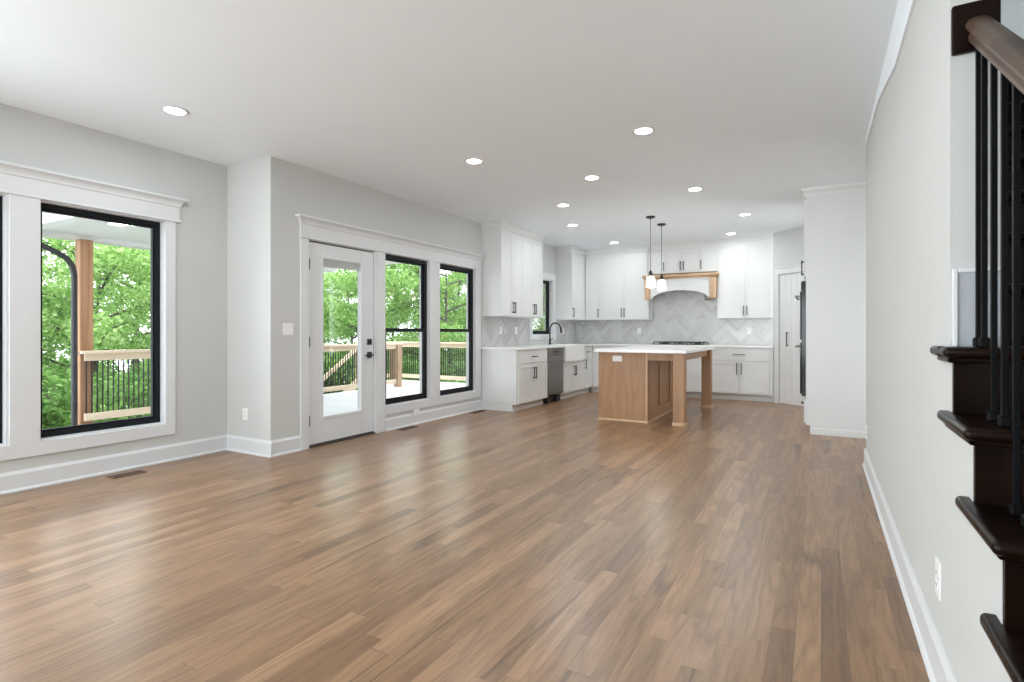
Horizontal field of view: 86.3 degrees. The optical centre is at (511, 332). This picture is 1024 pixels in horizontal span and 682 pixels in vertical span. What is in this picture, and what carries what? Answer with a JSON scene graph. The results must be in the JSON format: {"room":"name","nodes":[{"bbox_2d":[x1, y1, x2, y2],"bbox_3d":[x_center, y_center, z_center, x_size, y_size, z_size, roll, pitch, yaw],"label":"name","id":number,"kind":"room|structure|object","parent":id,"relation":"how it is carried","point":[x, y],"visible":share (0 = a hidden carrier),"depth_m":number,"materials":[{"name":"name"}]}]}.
{"room":"empty living room","nodes":[
{"label":"empty living room","id":0,"kind":"room"},
{"bbox_2d":[0,103,226,473],"bbox_3d":[-4.515,-0.235,2.353,0.160,2.743,6.850,0,0,29],"label":"wall","id":1,"kind":"structure","parent":0,"point":[27,138],"depth_m":4.91,"materials":[{"name":"beige paint"}]},
{"bbox_2d":[0,193,7,446],"bbox_3d":[-3.821,-0.089,3.580,0.159,1.780,0.750,0,0,29],"label":"window","id":2,"kind":"structure","parent":1,"relation":"in","point":[3,197],"depth_m":3.87,"materials":[{"name":"white paint"}]},
{"bbox_2d":[0,160,188,460],"bbox_3d":[-3.680,-0.144,3.589,0.076,2.090,3.053,0,0,29],"label":"trim","id":3,"kind":"structure","parent":1,"relation":"attached to","point":[26,186],"depth_m":3.99,"materials":[{"name":"white paint"}]},
{"bbox_2d":[41,200,163,440],"bbox_3d":[-3.337,-0.089,4.436,0.159,1.780,0.915,0,0,29],"label":"window","id":4,"kind":"structure","parent":1,"relation":"in","point":[157,226],"depth_m":4.74,"materials":[{"name":"black metal"}]},
{"bbox_2d":[0,435,226,494],"bbox_3d":[-4.434,1.063,2.306,0.027,0.146,6.849,0,0,29],"label":"baseboard","id":5,"kind":"structure","parent":1,"relation":"attached to","point":[26,479],"depth_m":4.37,"materials":[{"name":"white paint"}]},
{"bbox_2d":[227,156,283,440],"bbox_3d":[-2.515,-0.235,5.237,0.801,2.743,0.140,0,0,29],"label":"wall","id":6,"kind":"structure","parent":0,"point":[255,188],"depth_m":5.10,"materials":[{"name":"beige paint"}]},
{"bbox_2d":[242,408,247,419],"bbox_3d":[-2.519,0.771,5.154,0.075,0.116,0.008,0,0,29],"label":"wall outlet","id":7,"kind":"object","parent":6,"relation":"attached to","point":[244,410],"visible":1,"depth_m":5.15,"materials":[{"name":"white plastic"}]},
{"bbox_2d":[226,435,271,457],"bbox_3d":[-2.475,1.063,5.118,0.668,0.146,0.027,0,0,29],"label":"baseboard","id":8,"kind":"structure","parent":6,"relation":"attached to","point":[258,447],"depth_m":5.10,"materials":[{"name":"white paint"}]},
{"bbox_2d":[284,161,572,437],"bbox_3d":[-0.438,-0.235,8.238,0.140,2.743,7.130,0,0,29],"label":"wall","id":9,"kind":"structure","parent":0,"point":[307,191],"depth_m":5.66,"materials":[{"name":"beige paint"}]},
{"bbox_2d":[42,212,402,271],"bbox_3d":[-3.315,-1.814,7.597,4.228,1.300,5.240,0,0,29],"label":"porch roof","id":10,"kind":"structure","parent":9,"relation":"attached to","point":[55,226],"depth_m":6.65,"materials":[{"name":"grey paint"}]},
{"bbox_2d":[42,243,77,425],"bbox_3d":[-5.568,-0.048,6.405,0.066,2.408,0.800,0,0,29],"label":"downspout","id":11,"kind":"object","parent":10,"relation":"attached to","point":[74,276],"visible":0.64,"depth_m":6.70,"materials":[{"name":"black metal"}]},
{"bbox_2d":[105,222,127,225],"bbox_3d":[-4.462,-1.218,6.166,0.208,0.008,0.208,0,0,29],"label":"recessed light","id":12,"kind":"object","parent":10,"relation":"attached to","point":[107,223],"visible":0.8,"depth_m":6.17,"materials":[{"name":"white paint"}]},
{"bbox_2d":[272,435,300,456],"bbox_3d":[-2.111,1.063,5.111,0.027,0.146,0.318,0,0,29],"label":"baseboard","id":13,"kind":"structure","parent":9,"relation":"attached to","point":[288,445],"depth_m":5.11,"materials":[{"name":"white paint"}]},
{"bbox_2d":[283,323,292,334],"bbox_3d":[-2.104,-0.029,5.139,0.010,0.115,0.116,0,0,29],"label":"light switch","id":14,"kind":"object","parent":9,"relation":"attached to","point":[287,327],"visible":1,"depth_m":5.13,"materials":[{"name":"white plastic"}]},
{"bbox_2d":[323,259,359,270],"bbox_3d":[-1.791,-0.703,5.750,0.014,0.074,0.511,0,0,29],"label":"raised blind","id":15,"kind":"object","parent":9,"relation":"attached to","point":[352,263],"depth_m":5.75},
{"bbox_2d":[309,239,374,447],"bbox_3d":[-1.808,0.106,5.768,0.188,2.060,0.940,0,0,29],"label":"door","id":16,"kind":"structure","parent":9,"relation":"in","point":[331,428],"depth_m":5.73,"materials":[{"name":"white paint"}]},
{"bbox_2d":[295,214,485,449],"bbox_3d":[-1.222,0.006,6.633,0.076,2.260,3.315,0,0,29],"label":"trim","id":17,"kind":"structure","parent":9,"relation":"attached to","point":[313,228],"depth_m":6.24,"materials":[{"name":"white paint"}]},
{"bbox_2d":[385,253,428,405],"bbox_3d":[-1.334,-0.034,6.654,0.139,1.770,0.840,0,0,29],"label":"window","id":18,"kind":"structure","parent":9,"relation":"in","point":[423,329],"depth_m":6.95,"materials":[{"name":"black metal"}]},
{"bbox_2d":[413,409,419,415],"bbox_3d":[-1.178,0.986,6.738,0.008,0.072,0.116,0,0,29],"label":"wall outlet","id":19,"kind":"object","parent":9,"relation":"attached to","point":[417,411],"visible":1,"depth_m":6.74,"materials":[{"name":"white plastic"}]},
{"bbox_2d":[385,397,479,417],"bbox_3d":[-0.965,0.971,7.158,0.006,0.039,2.019,0,0,29],"label":"trim","id":20,"kind":"structure","parent":9,"relation":"attached to","point":[473,399],"depth_m":7.06,"materials":[{"name":"beige paint"}]},
{"bbox_2d":[385,400,481,430],"bbox_3d":[-0.953,1.063,7.160,0.025,0.146,2.034,0,0,29],"label":"baseboard","id":21,"kind":"structure","parent":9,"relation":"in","point":[401,421],"depth_m":7.00,"materials":[{"name":"white paint"}]},
{"bbox_2d":[440,263,474,396],"bbox_3d":[-0.818,-0.034,7.566,0.139,1.770,0.875,0,0,29],"label":"window","id":22,"kind":"structure","parent":9,"relation":"in","point":[470,273],"depth_m":7.88,"materials":[{"name":"black metal"}]},
{"bbox_2d":[481,221,524,316],"bbox_3d":[-0.123,-0.922,8.273,0.372,1.367,0.726,0,0,29],"label":"upper cabinet","id":23,"kind":"object","parent":9,"relation":"attached to","point":[503,249],"visible":1,"depth_m":8.05,"materials":[{"name":"white paint"}]},
{"bbox_2d":[481,316,529,346],"bbox_3d":[-0.078,-0.010,8.721,0.008,0.455,1.525,0,0,29],"label":"backsplash","id":24,"kind":"structure","parent":9,"relation":"attached to","point":[490,336],"depth_m":8.64,"materials":[{"name":"tile"}]},
{"bbox_2d":[510,229,544,317],"bbox_3d":[0.232,-0.922,8.900,0.372,1.367,0.714,0,0,29],"label":"upper cabinet","id":25,"kind":"object","parent":9,"relation":"attached to","point":[533,245],"visible":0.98,"depth_m":8.80,"materials":[{"name":"white paint"}]},
{"bbox_2d":[533,279,551,334],"bbox_3d":[0.485,-0.459,9.870,0.139,1.010,0.820,0,0,29],"label":"window","id":26,"kind":"structure","parent":9,"relation":"in","point":[541,326],"depth_m":10.14,"materials":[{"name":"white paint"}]},
{"bbox_2d":[529,272,555,339],"bbox_3d":[0.566,-0.474,9.851,0.018,1.220,1.065,0,0,29],"label":"trim","id":27,"kind":"structure","parent":9,"relation":"attached to","point":[547,276],"depth_m":10.19,"materials":[{"name":"white paint"}]},
{"bbox_2d":[556,320,575,343],"bbox_3d":[1.068,-0.010,10.747,0.008,0.455,0.980,0,0,29],"label":"backsplash","id":28,"kind":"structure","parent":9,"relation":"attached to","point":[569,336],"depth_m":10.75,"materials":[{"name":"tile"}]},
{"bbox_2d":[555,246,588,320],"bbox_3d":[1.220,-0.922,10.646,0.372,1.367,1.025,0,0,29],"label":"upper cabinet","id":29,"kind":"object","parent":9,"relation":"attached to","point":[570,260],"visible":0.96,"depth_m":10.28,"materials":[{"name":"white paint"}]},
{"bbox_2d":[0,0,897,249],"bbox_3d":[0.729,-1.667,3.523,8.200,0.120,14.250,0,0,29],"label":"ceiling","id":30,"kind":"structure","parent":0,"point":[752,104],"depth_m":3.64,"materials":[{"name":"white paint"}]},
{"bbox_2d":[160,106,188,115],"bbox_3d":[-2.440,-1.602,3.954,0.178,0.008,0.178,0,0,29],"label":"recessed light","id":31,"kind":"object","parent":30,"relation":"in","point":[173,110],"visible":1,"depth_m":3.94,"materials":[{"name":"white paint"}]},
{"bbox_2d":[465,158,482,163],"bbox_3d":[-0.356,-1.602,5.119,0.178,0.008,0.178,0,0,29],"label":"recessed light","id":32,"kind":"object","parent":30,"relation":"in","point":[469,160],"visible":1,"depth_m":5.11,"materials":[{"name":"white paint"}]},
{"bbox_2d":[556,203,569,206],"bbox_3d":[0.648,-1.602,6.894,0.178,0.008,0.178,0,0,29],"label":"recessed light","id":33,"kind":"object","parent":30,"relation":"in","point":[563,204],"visible":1,"depth_m":6.89,"materials":[{"name":"white paint"}]},
{"bbox_2d":[583,175,599,179],"bbox_3d":[0.828,-1.602,5.667,0.178,0.008,0.178,0,0,29],"label":"recessed light","id":34,"kind":"object","parent":30,"relation":"in","point":[589,177],"visible":1,"depth_m":5.65,"materials":[{"name":"white paint"}]},
{"bbox_2d":[632,127,654,134],"bbox_3d":[1.047,-1.602,4.348,0.178,0.008,0.178,0,0,29],"label":"recessed light","id":35,"kind":"object","parent":30,"relation":"in","point":[640,130],"visible":1,"depth_m":4.33,"materials":[{"name":"white paint"}]},
{"bbox_2d":[646,216,654,287],"bbox_3d":[1.924,-1.114,7.586,0.124,0.985,0.124,0,0,29],"label":"pendant light","id":36,"kind":"object","parent":30,"relation":"hanging from","point":[650,281],"visible":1,"depth_m":7.58,"materials":[{"name":"black metal"}]},
{"bbox_2d":[657,223,665,289],"bbox_3d":[2.220,-1.114,8.108,0.124,0.985,0.124,0,0,29],"label":"pendant light","id":37,"kind":"object","parent":30,"relation":"hanging from","point":[659,224],"visible":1,"depth_m":8.10,"materials":[{"name":"black metal"}]},
{"bbox_2d":[687,187,702,191],"bbox_3d":[2.051,-1.602,6.124,0.178,0.008,0.178,0,0,29],"label":"recessed light","id":38,"kind":"object","parent":30,"relation":"in","point":[693,189],"visible":1,"depth_m":6.12,"materials":[{"name":"white paint"}]},
{"bbox_2d":[738,213,751,215],"bbox_3d":[3.170,-1.602,7.432,0.178,0.008,0.178,0,0,29],"label":"recessed light","id":39,"kind":"object","parent":30,"relation":"in","point":[741,214],"visible":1,"depth_m":7.42,"materials":[{"name":"white paint"}]},
{"bbox_2d":[0,389,929,681],"bbox_3d":[0.685,1.196,3.547,8.300,0.120,14.350,0,0,29],"label":"floor","id":40,"kind":"structure","parent":0,"point":[555,541],"depth_m":2.76,"materials":[{"name":"brown wood"}]},
{"bbox_2d":[107,470,146,478],"bbox_3d":[-3.070,1.134,4.362,0.110,0.005,0.240,0,0,29],"label":"floor vent","id":41,"kind":"object","parent":40,"relation":"in","point":[137,471],"visible":1,"depth_m":4.35,"materials":[{"name":"brown wood"}]},
{"bbox_2d":[396,426,418,430],"bbox_3d":[-1.236,1.134,6.467,0.110,0.005,0.290,0,0,29],"label":"floor vent","id":42,"kind":"object","parent":40,"relation":"in","point":[408,427],"visible":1,"depth_m":6.44,"materials":[{"name":"brown wood"}]},
{"bbox_2d":[481,348,546,411],"bbox_3d":[0.072,0.694,8.335,0.649,0.885,0.980,0,0,29],"label":"base cabinet","id":43,"kind":"object","parent":40,"relation":"on","point":[511,380],"visible":0.98,"depth_m":7.97,"materials":[{"name":"white paint"}]},
{"bbox_2d":[481,343,772,349],"bbox_3d":[2.030,0.234,8.706,3.694,0.032,3.604,0,0,29],"label":"countertop","id":44,"kind":"structure","parent":43,"relation":"on","point":[542,346],"depth_m":9.05,"materials":[{"name":"white stone"}]},
{"bbox_2d":[549,322,561,344],"bbox_3d":[0.783,0.020,9.758,0.267,0.397,0.091,0,0,29],"label":"kitchen faucet","id":45,"kind":"object","parent":44,"relation":"on","point":[550,339],"visible":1,"depth_m":9.78,"materials":[{"name":"black metal"}]},
{"bbox_2d":[557,344,583,361],"bbox_3d":[0.887,0.361,9.654,0.508,0.280,0.830,0,0,29],"label":"sink","id":46,"kind":"object","parent":44,"relation":"in","point":[570,352],"visible":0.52,"depth_m":9.45,"materials":[{"name":"white ceramic"}]},
{"bbox_2d":[653,341,708,344],"bbox_3d":[3.038,0.193,9.839,0.910,0.050,0.520,0,0,29],"label":"gas cooktop","id":47,"kind":"object","parent":44,"relation":"in","point":[664,342],"visible":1,"depth_m":9.67,"materials":[{"name":"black metal"}]},
{"bbox_2d":[543,347,562,403],"bbox_3d":[0.455,0.694,9.034,0.606,0.884,0.600,0,0,29],"label":"dishwasher","id":48,"kind":"object","parent":40,"relation":"on","point":[554,361],"visible":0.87,"depth_m":8.87,"materials":[{"name":"silver metal"}]},
{"bbox_2d":[559,360,583,399],"bbox_3d":[0.836,0.819,9.686,0.649,0.635,0.895,0,0,29],"label":"base cabinet","id":49,"kind":"object","parent":40,"relation":"on","point":[573,371],"visible":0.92,"depth_m":9.51,"materials":[{"name":"white paint"}]},
{"bbox_2d":[579,346,591,393],"bbox_3d":[1.171,0.694,10.279,0.649,0.885,0.465,0,0,29],"label":"base cabinet","id":50,"kind":"object","parent":40,"relation":"on","point":[587,360],"visible":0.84,"depth_m":10.13,"materials":[{"name":"white paint"}]},
{"bbox_2d":[591,346,627,391],"bbox_3d":[2.134,0.694,10.343,1.205,0.885,0.652,0,0,29],"label":"base cabinet","id":51,"kind":"object","parent":40,"relation":"on","point":[595,355],"visible":0.19,"depth_m":10.33,"materials":[{"name":"white paint"}]},
{"bbox_2d":[594,346,714,426],"bbox_3d":[2.063,0.676,7.665,1.163,0.920,2.005,0,0,29],"label":"kitchen island","id":52,"kind":"object","parent":40,"relation":"on","point":[649,383],"visible":1,"depth_m":7.01,"materials":[{"name":"brown wood"}]},
{"bbox_2d":[613,356,621,360],"bbox_3d":[1.351,0.336,7.009,0.124,0.072,0.008,0,0,29],"label":"island outlet","id":53,"kind":"object","parent":52,"relation":"attached to","point":[615,358],"visible":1,"depth_m":7.01,"materials":[{"name":"white plastic"}]},
{"bbox_2d":[594,346,714,353],"bbox_3d":[2.063,0.236,7.665,1.163,0.039,2.005,0,0,29],"label":"island countertop","id":54,"kind":"structure","parent":52,"relation":"on","point":[630,349],"depth_m":7.00,"materials":[{"name":"white stone"}]},
{"bbox_2d":[687,357,700,397],"bbox_3d":[3.084,0.694,9.805,0.975,0.885,0.652,0,0,29],"label":"base cabinet","id":55,"kind":"object","parent":40,"relation":"on","point":[693,365],"visible":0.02,"depth_m":9.45,"materials":[{"name":"white paint"}]},
{"bbox_2d":[712,347,772,401],"bbox_3d":[3.933,0.694,9.325,0.975,0.885,0.652,0,0,29],"label":"base cabinet","id":56,"kind":"object","parent":40,"relation":"on","point":[738,373],"visible":0.84,"depth_m":9.06,"materials":[{"name":"white paint"}]},
{"bbox_2d":[801,181,865,438],"bbox_3d":[3.724,-0.235,6.334,0.658,2.742,0.906,0,0,29],"label":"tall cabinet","id":57,"kind":"object","parent":40,"relation":"on","point":[834,262],"visible":0.94,"depth_m":5.97,"materials":[{"name":"white paint"}]},
{"bbox_2d":[795,281,805,395],"bbox_3d":[3.449,0.071,6.516,0.115,1.300,0.770,0,0,29],"label":"wall oven","id":58,"kind":"object","parent":57,"relation":"in","point":[802,346],"visible":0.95,"depth_m":6.17,"materials":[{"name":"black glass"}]},
{"bbox_2d":[930,81,1023,681],"bbox_3d":[1.995,-0.183,1.747,1.143,2.638,3.625,0,0,29],"label":"staircase","id":59,"kind":"structure","parent":40,"relation":"on","point":[988,514],"depth_m":1.35,"materials":[{"name":"black wood"}]},
{"bbox_2d":[951,0,1023,526],"bbox_3d":[0.963,0.087,0.908,0.111,2.098,1.589,0,0,29],"label":"balustrade","id":60,"kind":"object","parent":59,"relation":"on","point":[976,26],"visible":1,"depth_m":1.43,"materials":[{"name":"black metal"}]},
{"bbox_2d":[583,244,769,388],"bbox_3d":[3.506,-0.235,10.023,4.967,2.743,0.140,0,0,29],"label":"wall","id":61,"kind":"structure","parent":0,"point":[738,244],"depth_m":10.40,"materials":[{"name":"beige paint"}]},
{"bbox_2d":[585,249,599,319],"bbox_3d":[1.643,-0.922,10.781,0.305,1.367,0.372,0,0,29],"label":"upper cabinet","id":62,"kind":"object","parent":61,"relation":"attached to","point":[592,259],"visible":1,"depth_m":10.66,"materials":[{"name":"white paint"}]},
{"bbox_2d":[600,245,652,319],"bbox_3d":[2.187,-0.922,10.474,0.945,1.367,0.372,0,0,29],"label":"upper cabinet","id":63,"kind":"object","parent":61,"relation":"attached to","point":[622,284],"visible":1,"depth_m":10.34,"materials":[{"name":"white paint"}]},
{"bbox_2d":[576,290,772,344],"bbox_3d":[2.921,-0.368,10.268,3.690,1.171,0.008,0,0,29],"label":"backsplash","id":64,"kind":"structure","parent":61,"relation":"attached to","point":[679,315],"depth_m":10.15,"materials":[{"name":"tile"}]},
{"bbox_2d":[642,272,718,299],"bbox_3d":[3.073,-0.799,9.891,1.310,0.470,0.494,0,0,29],"label":"range hood","id":65,"kind":"object","parent":61,"relation":"attached to","point":[706,283],"visible":0.85,"depth_m":9.65,"materials":[{"name":"white paint"}]},
{"bbox_2d":[642,272,718,279],"bbox_3d":[3.073,-0.997,9.891,1.310,0.074,0.494,0,0,29],"label":"mantel shelf","id":66,"kind":"object","parent":65,"relation":"attached to","point":[709,275],"depth_m":9.61,"materials":[{"name":"brown wood"}]},
{"bbox_2d":[649,240,716,274],"bbox_3d":[3.130,-1.337,9.957,1.203,0.537,0.342,0,0,29],"label":"upper cabinet","id":67,"kind":"object","parent":61,"relation":"attached to","point":[691,257],"visible":0.92,"depth_m":9.82,"materials":[{"name":"white paint"}]},
{"bbox_2d":[717,236,772,318],"bbox_3d":[4.041,-0.922,9.425,0.906,1.367,0.372,0,0,29],"label":"upper cabinet","id":68,"kind":"object","parent":61,"relation":"attached to","point":[745,269],"visible":0.96,"depth_m":9.29,"materials":[{"name":"white paint"}]},
{"bbox_2d":[773,226,803,402],"bbox_3d":[4.520,-0.235,8.110,0.120,2.743,1.620,0,0,-16],"label":"wall","id":69,"kind":"structure","parent":0,"point":[788,245],"depth_m":8.62,"materials":[{"name":"beige paint"}]},
{"bbox_2d":[773,264,804,405],"bbox_3d":[4.386,0.051,8.394,0.075,2.170,0.950,0,0,-15],"label":"door","id":70,"kind":"structure","parent":69,"relation":"in","point":[790,284],"depth_m":8.57,"materials":[{"name":"white paint"}]},
{"bbox_2d":[866,0,1023,681],"bbox_3d":[2.397,-1.564,2.309,1.240,5.400,5.420,0,0,29],"label":"wall","id":71,"kind":"structure","parent":0,"point":[920,148],"depth_m":1.97,"materials":[{"name":"beige paint"}]},
{"bbox_2d":[865,0,915,145],"bbox_3d":[2.148,-1.475,3.128,0.010,0.263,3.440,0,0,29],"label":"trim","id":72,"kind":"structure","parent":71,"relation":"attached to","point":[904,8],"depth_m":2.77,"materials":[{"name":"white paint"}]},
{"bbox_2d":[862,448,956,681],"bbox_3d":[1.708,1.063,2.366,0.027,0.146,5.300,0,0,29],"label":"baseboard","id":73,"kind":"structure","parent":71,"relation":"attached to","point":[936,662],"depth_m":2.20,"materials":[{"name":"white paint"}]},
{"bbox_2d":[935,556,940,600],"bbox_3d":[1.386,0.800,1.778,0.008,0.120,0.075,0,0,29],"label":"wall outlet","id":74,"kind":"object","parent":71,"relation":"attached to","point":[937,562],"visible":1,"depth_m":1.77,"materials":[{"name":"white plastic"}]},
{"bbox_2d":[952,266,999,346],"bbox_3d":[1.353,-0.074,1.592,0.110,0.230,0.016,0,0,29],"label":"trim","id":75,"kind":"structure","parent":71,"relation":"attached to","point":[963,279],"depth_m":1.60,"materials":[{"name":"white paint"}]},
{"label":"outside","id":76,"kind":"structure","parent":0,"visible":0},
{"bbox_3d":[-8.167,6.087,24.152,54.000,3.999,66.000,0,0,29],"label":"ground","id":77,"kind":"structure","parent":76,"visible":0},
{"bbox_2d":[42,358,104,427],"bbox_3d":[-9.364,2.401,10.056,4.829,4.669,4.456,0,0,24],"label":"shrub","id":78,"kind":"object","parent":77,"relation":"on","point":[50,391],"visible":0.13,"depth_m":9.89,"materials":[{"name":"green plant"}]},
{"bbox_2d":[42,258,109,381],"bbox_3d":[-16.334,1.355,16.517,6.369,8.513,6.894,0,0,-30],"label":"tree","id":79,"kind":"object","parent":77,"relation":"on","point":[44,262],"visible":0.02,"depth_m":16.66,"materials":[{"name":"green plant"}]},
{"bbox_2d":[42,269,127,428],"bbox_3d":[-11.239,1.647,11.901,4.707,6.635,5.092,0,0,-40],"label":"tree","id":80,"kind":"object","parent":77,"relation":"on","point":[59,311],"visible":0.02,"depth_m":12.09,"materials":[{"name":"green plant"}]},
{"bbox_2d":[42,259,140,379],"bbox_3d":[-20.397,1.478,22.506,7.013,9.526,7.592,0,0,22],"label":"tree","id":81,"kind":"object","parent":77,"relation":"on","point":[48,269],"visible":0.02,"depth_m":23.48,"materials":[{"name":"green plant"}]},
{"bbox_2d":[42,387,145,428],"bbox_3d":[-8.994,2.884,11.146,3.893,3.661,3.593,0,0,1],"label":"shrub","id":82,"kind":"object","parent":77,"relation":"on","point":[50,418],"visible":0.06,"depth_m":10.61,"materials":[{"name":"green plant"}]},
{"bbox_2d":[42,237,150,422],"bbox_3d":[-9.373,1.228,12.431,5.740,7.224,5.303,0,0,-41],"label":"tree","id":83,"kind":"object","parent":77,"relation":"on","point":[114,260],"visible":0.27,"depth_m":11.83,"materials":[{"name":"green plant"}]},
{"bbox_2d":[42,245,150,406],"bbox_3d":[-12.872,0.766,19.092,5.913,9.448,5.463,0,0,-30],"label":"tree","id":84,"kind":"object","parent":77,"relation":"on","point":[148,291],"visible":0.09,"depth_m":18.23,"materials":[{"name":"green plant"}]},
{"bbox_2d":[45,245,150,405],"bbox_3d":[-17.170,0.648,24.835,6.810,10.852,7.370,0,0,-39],"label":"tree","id":85,"kind":"object","parent":77,"relation":"on","point":[59,275],"visible":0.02,"depth_m":23.33,"materials":[{"name":"green plant"}]},
{"bbox_2d":[58,359,150,423],"bbox_3d":[-7.476,2.459,11.393,4.693,4.266,4.331,0,0,35],"label":"shrub","id":86,"kind":"object","parent":77,"relation":"on","point":[60,410],"visible":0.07,"depth_m":10.32,"materials":[{"name":"green plant"}]},
{"bbox_2d":[141,359,150,416],"bbox_3d":[-6.633,2.548,12.364,3.855,4.111,4.277,0,0,-15],"label":"shrub","id":87,"kind":"object","parent":77,"relation":"on","point":[149,414],"visible":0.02,"depth_m":10.27,"materials":[{"name":"green plant"}]},
{"bbox_2d":[125,251,323,360],"bbox_3d":[-7.426,0.688,13.859,4.640,8.054,5.021,0,0,-2],"label":"tree","id":88,"kind":"object","parent":77,"relation":"on","point":[147,344],"visible":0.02,"depth_m":13.49,"materials":[{"name":"green plant"}]},
{"bbox_2d":[323,272,340,359],"bbox_3d":[-9.743,1.324,21.375,6.172,7.925,5.705,0,0,-16],"label":"tree","id":89,"kind":"object","parent":77,"relation":"on","point":[326,282],"visible":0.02,"depth_m":21.94,"materials":[{"name":"green plant"}]},
{"bbox_2d":[324,367,344,393],"bbox_3d":[-6.327,2.817,16.132,3.918,3.860,4.246,0,0,24],"label":"shrub","id":90,"kind":"object","parent":77,"relation":"on","point":[324,367],"visible":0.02,"depth_m":16.12,"materials":[{"name":"green plant"}]},
{"bbox_2d":[323,326,355,376],"bbox_3d":[-7.137,1.784,16.569,4.875,6.148,5.333,0,0,33],"label":"tree","id":91,"kind":"object","parent":77,"relation":"on","point":[332,335],"visible":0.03,"depth_m":18.00,"materials":[{"name":"green plant"}]},
{"bbox_2d":[323,272,357,381],"bbox_3d":[-10.307,1.236,29.122,6.528,8.982,7.067,0,0,-43],"label":"tree","id":92,"kind":"object","parent":77,"relation":"on","point":[345,292],"visible":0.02,"depth_m":29.52,"materials":[{"name":"green plant"}]},
{"bbox_2d":[323,269,416,366],"bbox_3d":[-6.944,1.171,22.858,5.878,7.856,6.363,0,0,-10],"label":"tree","id":93,"kind":"object","parent":77,"relation":"on","point":[387,319],"visible":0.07,"depth_m":22.85,"materials":[{"name":"green plant"}]},
{"bbox_2d":[324,340,415,393],"bbox_3d":[-5.420,2.500,17.373,4.623,4.458,4.167,0,0,-34],"label":"shrub","id":94,"kind":"object","parent":77,"relation":"on","point":[345,342],"visible":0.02,"depth_m":16.41,"materials":[{"name":"green plant"}]},
{"bbox_2d":[332,265,448,366],"bbox_3d":[-6.547,-0.120,29.097,6.782,10.954,6.266,0,0,3],"label":"tree","id":95,"kind":"object","parent":77,"relation":"on","point":[398,265],"visible":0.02,"depth_m":29.15,"materials":[{"name":"green plant"}]},
{"bbox_2d":[341,354,442,383],"bbox_3d":[-3.535,2.603,16.969,4.190,3.916,4.541,0,0,-37],"label":"shrub","id":96,"kind":"object","parent":77,"relation":"on","point":[403,361],"visible":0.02,"depth_m":16.72,"materials":[{"name":"green plant"}]},
{"bbox_2d":[323,263,465,392],"bbox_3d":[-4.498,0.662,17.140,5.676,7.935,5.244,0,0,21],"label":"tree","id":97,"kind":"object","parent":77,"relation":"on","point":[339,317],"visible":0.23,"depth_m":16.52,"materials":[{"name":"green plant"}]},
{"bbox_2d":[386,264,465,381],"bbox_3d":[-2.118,0.744,18.112,4.692,7.483,5.078,0,0,1],"label":"tree","id":98,"kind":"object","parent":77,"relation":"on","point":[448,308],"visible":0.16,"depth_m":18.20,"materials":[{"name":"green plant"}]},
{"bbox_2d":[387,270,465,356],"bbox_3d":[-3.694,0.972,29.915,6.753,8.517,7.388,0,0,37],"label":"tree","id":99,"kind":"object","parent":77,"relation":"on","point":[461,292],"visible":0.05,"depth_m":28.52,"materials":[{"name":"green plant"}]},
{"bbox_2d":[389,269,465,380],"bbox_3d":[-2.100,-0.181,23.386,6.013,9.920,5.556,0,0,4],"label":"tree","id":100,"kind":"object","parent":77,"relation":"on","point":[455,275],"visible":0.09,"depth_m":22.42,"materials":[{"name":"green plant"}]},
{"bbox_2d":[406,360,463,382],"bbox_3d":[-2.474,2.643,17.537,4.179,3.708,3.856,0,0,32],"label":"shrub","id":101,"kind":"object","parent":77,"relation":"on","point":[416,360],"visible":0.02,"depth_m":16.70,"materials":[{"name":"green plant"}]},
{"bbox_2d":[440,359,465,382],"bbox_3d":[-0.940,2.564,16.692,3.665,3.469,3.972,0,0,40],"label":"shrub","id":102,"kind":"object","parent":77,"relation":"on","point":[451,368],"visible":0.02,"depth_m":16.95,"materials":[{"name":"green plant"}]},
{"bbox_2d":[441,293,465,371],"bbox_3d":[-0.210,0.750,24.131,5.992,7.708,6.556,0,0,28],"label":"tree","id":103,"kind":"object","parent":77,"relation":"on","point":[463,295],"visible":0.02,"depth_m":22.48,"materials":[{"name":"green plant"}]},
{"bbox_3d":[-3.735,2.771,7.564,4.750,3.131,11.490,0,0,29],"label":"framing","id":104,"kind":"object","parent":77,"relation":"on","visible":0},
{"bbox_2d":[323,380,465,414],"bbox_3d":[-3.698,1.190,7.537,4.841,0.028,11.474,0,0,29],"label":"deck","id":105,"kind":"object","parent":104,"relation":"on","point":[339,402],"visible":0.13,"depth_m":10.17,"materials":[{"name":"white wood"}]},
{"bbox_2d":[75,239,92,424],"bbox_3d":[-5.403,0.006,6.900,0.140,2.340,0.140,0,0,29],"label":"porch post","id":106,"kind":"object","parent":105,"relation":"on","point":[83,248],"visible":0.6,"depth_m":6.84,"materials":[{"name":"brown wood"}]},
{"bbox_2d":[78,343,403,420],"bbox_3d":[-3.885,0.704,9.350,0.150,0.945,5.970,0,0,29],"label":"deck railing","id":107,"kind":"object","parent":105,"relation":"on","point":[95,355],"visible":0.36,"depth_m":7.35,"materials":[{"name":"brown wood"}]},
{"bbox_2d":[323,350,357,393],"bbox_3d":[-4.012,2.024,10.691,0.989,3.585,3.840,0,0,29],"label":"stair railing","id":108,"kind":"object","parent":105,"relation":"attached to","point":[355,350],"depth_m":12.13,"materials":[{"name":"brown wood"}]},
{"bbox_2d":[355,342,391,382],"bbox_3d":[-3.271,0.704,13.066,0.150,0.945,1.155,0,0,29],"label":"deck railing","id":109,"kind":"object","parent":105,"relation":"on","point":[355,342],"visible":0.12,"depth_m":12.56,"materials":[{"name":"brown wood"}]},
{"bbox_2d":[389,342,465,380],"bbox_3d":[-0.912,0.704,12.407,4.825,0.945,0.150,0,0,29],"label":"deck railing","id":110,"kind":"object","parent":105,"relation":"on","point":[443,345],"visible":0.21,"depth_m":12.82,"materials":[{"name":"brown wood"}]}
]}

